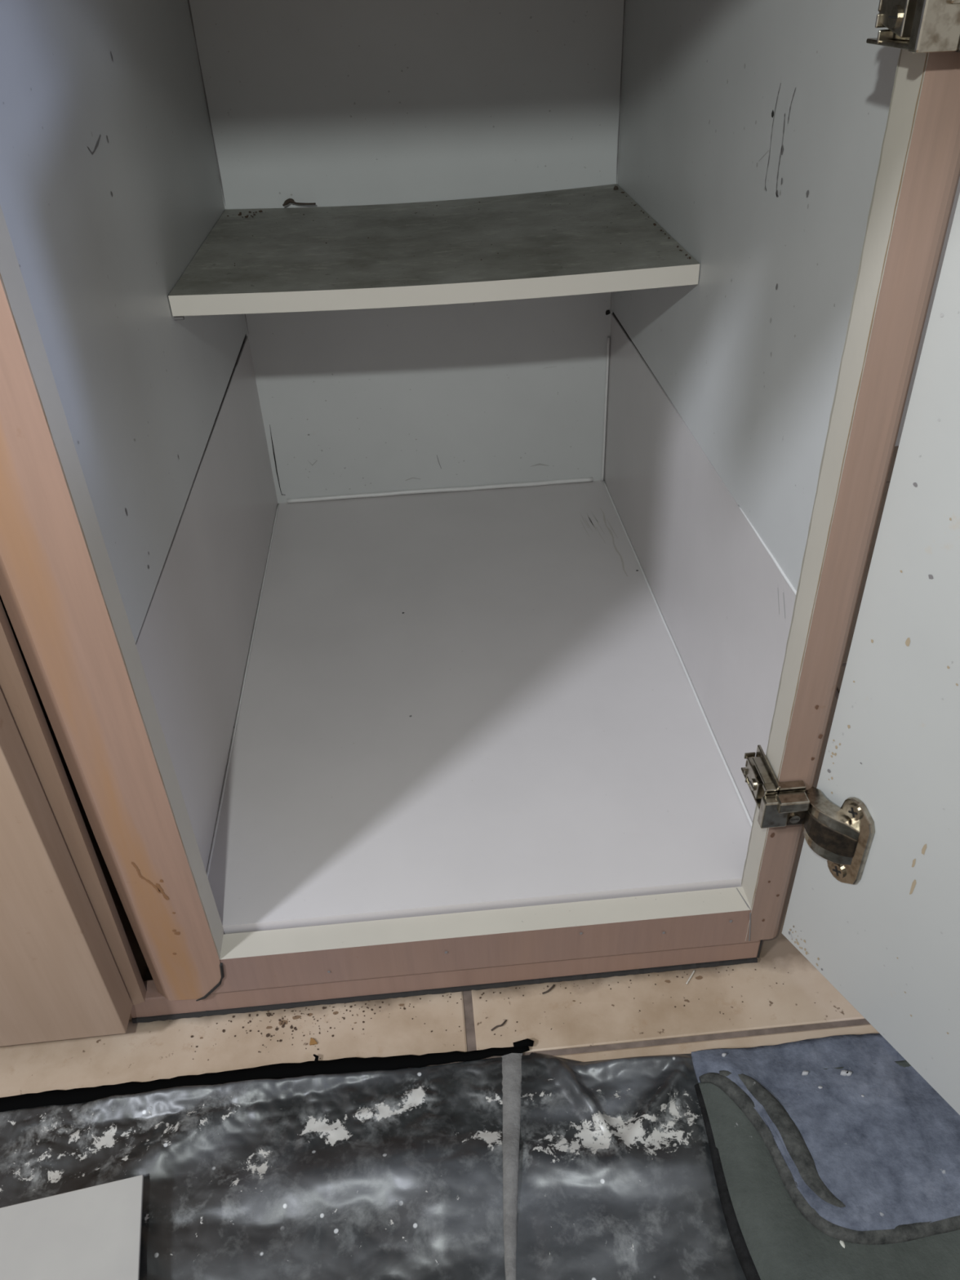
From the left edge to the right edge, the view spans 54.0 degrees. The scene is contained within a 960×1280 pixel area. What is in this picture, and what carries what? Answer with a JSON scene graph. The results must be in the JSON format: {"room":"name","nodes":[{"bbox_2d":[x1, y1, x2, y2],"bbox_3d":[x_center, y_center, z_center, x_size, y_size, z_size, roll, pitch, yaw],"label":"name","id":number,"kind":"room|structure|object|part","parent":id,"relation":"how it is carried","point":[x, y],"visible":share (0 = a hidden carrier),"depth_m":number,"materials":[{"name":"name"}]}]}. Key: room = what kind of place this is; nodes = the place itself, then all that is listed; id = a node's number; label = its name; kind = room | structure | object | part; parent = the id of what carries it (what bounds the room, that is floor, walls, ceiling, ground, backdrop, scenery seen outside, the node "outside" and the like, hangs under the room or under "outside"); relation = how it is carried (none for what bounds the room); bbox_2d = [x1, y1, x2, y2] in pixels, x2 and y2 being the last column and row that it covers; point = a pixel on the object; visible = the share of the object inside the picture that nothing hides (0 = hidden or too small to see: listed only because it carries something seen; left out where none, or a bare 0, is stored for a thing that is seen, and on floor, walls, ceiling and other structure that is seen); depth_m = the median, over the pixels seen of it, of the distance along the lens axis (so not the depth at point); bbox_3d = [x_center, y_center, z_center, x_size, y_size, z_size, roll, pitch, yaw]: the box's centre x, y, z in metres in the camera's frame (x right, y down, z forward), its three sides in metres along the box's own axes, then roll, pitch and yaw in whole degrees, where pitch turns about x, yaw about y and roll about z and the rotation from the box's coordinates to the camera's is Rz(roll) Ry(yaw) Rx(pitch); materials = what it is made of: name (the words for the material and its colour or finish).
{"room":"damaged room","nodes":[
{"label":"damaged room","id":0,"kind":"room"},
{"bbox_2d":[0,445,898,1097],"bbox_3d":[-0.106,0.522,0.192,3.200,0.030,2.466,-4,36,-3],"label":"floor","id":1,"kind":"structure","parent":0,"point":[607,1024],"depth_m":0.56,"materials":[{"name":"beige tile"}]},
{"bbox_2d":[0,595,147,1046],"bbox_3d":[-0.503,-0.177,0.582,0.556,0.674,0.581,-4,36,-3],"label":"base cabinet","id":2,"kind":"object","parent":1,"relation":"on","point":[73,965],"visible":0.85,"depth_m":0.49,"materials":[{"name":"brown wood"}]},
{"bbox_2d":[309,1037,317,1044],"bbox_3d":[-0.099,0.238,0.559,0.005,0.001,0.004,-4,36,-3],"label":"crumb","id":3,"kind":"object","parent":1,"relation":"on","point":[313,1042],"visible":1,"depth_m":0.56,"materials":[{"name":"brown food"}]},
{"bbox_2d":[0,1038,746,1279],"bbox_3d":[-0.053,0.326,0.424,0.760,0.013,0.309,-4,36,-3],"label":"sheet","id":4,"kind":"object","parent":1,"relation":"on","point":[512,1166],"visible":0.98,"depth_m":0.49,"materials":[{"name":"black plastic"}]},
{"bbox_2d":[0,1174,143,1279],"bbox_3d":[-0.240,0.330,0.409,0.205,0.002,0.171,-4,36,-3],"label":"card offcut","id":5,"kind":"object","parent":4,"relation":"on","point":[94,1233],"visible":1,"depth_m":0.46,"materials":[{"name":"white cardboard"}]},
{"bbox_2d":[691,1033,959,1279],"bbox_3d":[0.243,0.280,0.462,0.243,0.014,0.195,-4,36,-3],"label":"mat","id":6,"kind":"object","parent":4,"relation":"on","point":[833,1157],"visible":0.94,"depth_m":0.48,"materials":[{"name":"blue fabric"}]},
{"bbox_2d":[0,0,959,1115],"bbox_3d":[0.041,-0.167,0.467,0.552,0.754,0.883,-4,36,-3],"label":"base cabinet","id":7,"kind":"object","parent":1,"relation":"on","point":[442,618],"visible":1,"depth_m":0.60,"materials":[{"name":"white laminate"}]},
{"bbox_3d":[-0.212,-0.223,0.606,0.022,0.650,0.546,-4,36,-3],"label":"panel","id":8,"kind":"part","parent":7,"relation":"part of","materials":[{"name":"white laminate"}]},
{"bbox_2d":[282,198,315,206],"bbox_3d":[-0.158,-0.381,0.820,0.029,0.006,0.006,-4,36,-3],"label":"scrap","id":9,"kind":"object","parent":7,"relation":"on","point":[288,201],"visible":1,"depth_m":0.82,"materials":[{"name":"brown"}]},
{"bbox_3d":[-0.053,-0.399,0.832,0.361,0.640,0.006,-4,36,-3],"label":"panel","id":10,"kind":"part","parent":7,"relation":"part of","materials":[{"name":"white laminate"}]},
{"bbox_2d":[168,183,699,315],"bbox_3d":[-0.039,-0.307,0.727,0.346,0.019,0.271,-4,36,-3],"label":"shelf","id":11,"kind":"object","parent":7,"relation":"attached to","point":[287,264],"depth_m":0.69,"materials":[{"name":"grey laminate"}]},
{"bbox_2d":[226,191,690,267],"bbox_3d":[-0.037,-0.311,0.722,0.340,0.007,0.253,-4,36,-3],"label":"crumbs","id":12,"kind":"object","parent":7,"relation":"on","point":[260,211],"visible":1,"depth_m":0.79,"materials":[{"name":"brown"}]},
{"bbox_3d":[-0.017,0.008,0.789,0.348,0.023,0.542,-4,36,-3],"label":"panel","id":13,"kind":"part","parent":7,"relation":"part of","materials":[{"name":"white laminate"}]},
{"bbox_3d":[-0.002,0.181,0.566,0.344,0.034,0.018,-4,36,-3],"label":"rail","id":14,"kind":"part","parent":7,"relation":"part of","materials":[{"name":"brown wood"}]},
{"bbox_3d":[0.149,-0.251,0.624,0.009,0.650,0.546,-4,36,-3],"label":"panel","id":15,"kind":"part","parent":7,"relation":"part of","materials":[{"name":"white laminate"}]},
{"bbox_3d":[0.180,0.099,0.495,0.014,0.032,0.035,-19,39,-22],"label":"hinge arm","id":16,"kind":"part","parent":7,"relation":"part of","materials":[{"name":"silver metal"}]},
{"bbox_3d":[0.191,0.104,0.492,0.003,0.058,0.027,-19,39,-22],"label":"boss plate","id":17,"kind":"part","parent":7,"relation":"part of","materials":[{"name":"silver metal"}]},
{"bbox_3d":[0.264,0.029,0.286,0.018,0.575,0.345,-19,39,-22],"label":"door","id":18,"kind":"part","parent":7,"relation":"part of","materials":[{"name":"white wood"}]},
{"bbox_2d":[490,1019,506,1031],"bbox_3d":[0.012,0.230,0.562,0.011,0.002,0.002,-24,41,-27],"label":"twig","id":19,"kind":"object","parent":1,"relation":"on","point":[505,1020],"visible":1,"depth_m":0.56,"materials":[{"name":"brown"}]},
{"bbox_2d":[191,967,815,1060],"bbox_3d":[0.014,0.226,0.569,0.376,0.002,0.035,-4,36,-3],"label":"crumbs","id":20,"kind":"object","parent":1,"relation":"on","point":[268,1014],"visible":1,"depth_m":0.57,"materials":[{"name":"brown"}]},
{"bbox_2d":[542,984,555,994],"bbox_3d":[0.043,0.215,0.581,0.010,0.002,0.002,-25,41,-28],"label":"twig","id":21,"kind":"object","parent":1,"relation":"on","point":[553,985],"visible":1,"depth_m":0.58,"materials":[{"name":"brown"}]},
{"bbox_2d":[685,969,695,984],"bbox_3d":[0.131,0.209,0.584,0.001,0.001,0.012,21,42,29],"label":"bit","id":22,"kind":"object","parent":1,"relation":"on","point":[694,971],"visible":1,"depth_m":0.58,"materials":[{"name":"beige"}]},
{"bbox_2d":[894,177,959,446],"bbox_3d":[-0.238,-0.830,0.720,3.200,1.556,0.040,-4,36,-3],"label":"wall","id":23,"kind":"structure","parent":0,"point":[957,191],"depth_m":1.10,"materials":[{"name":"grey paint"}]}
]}

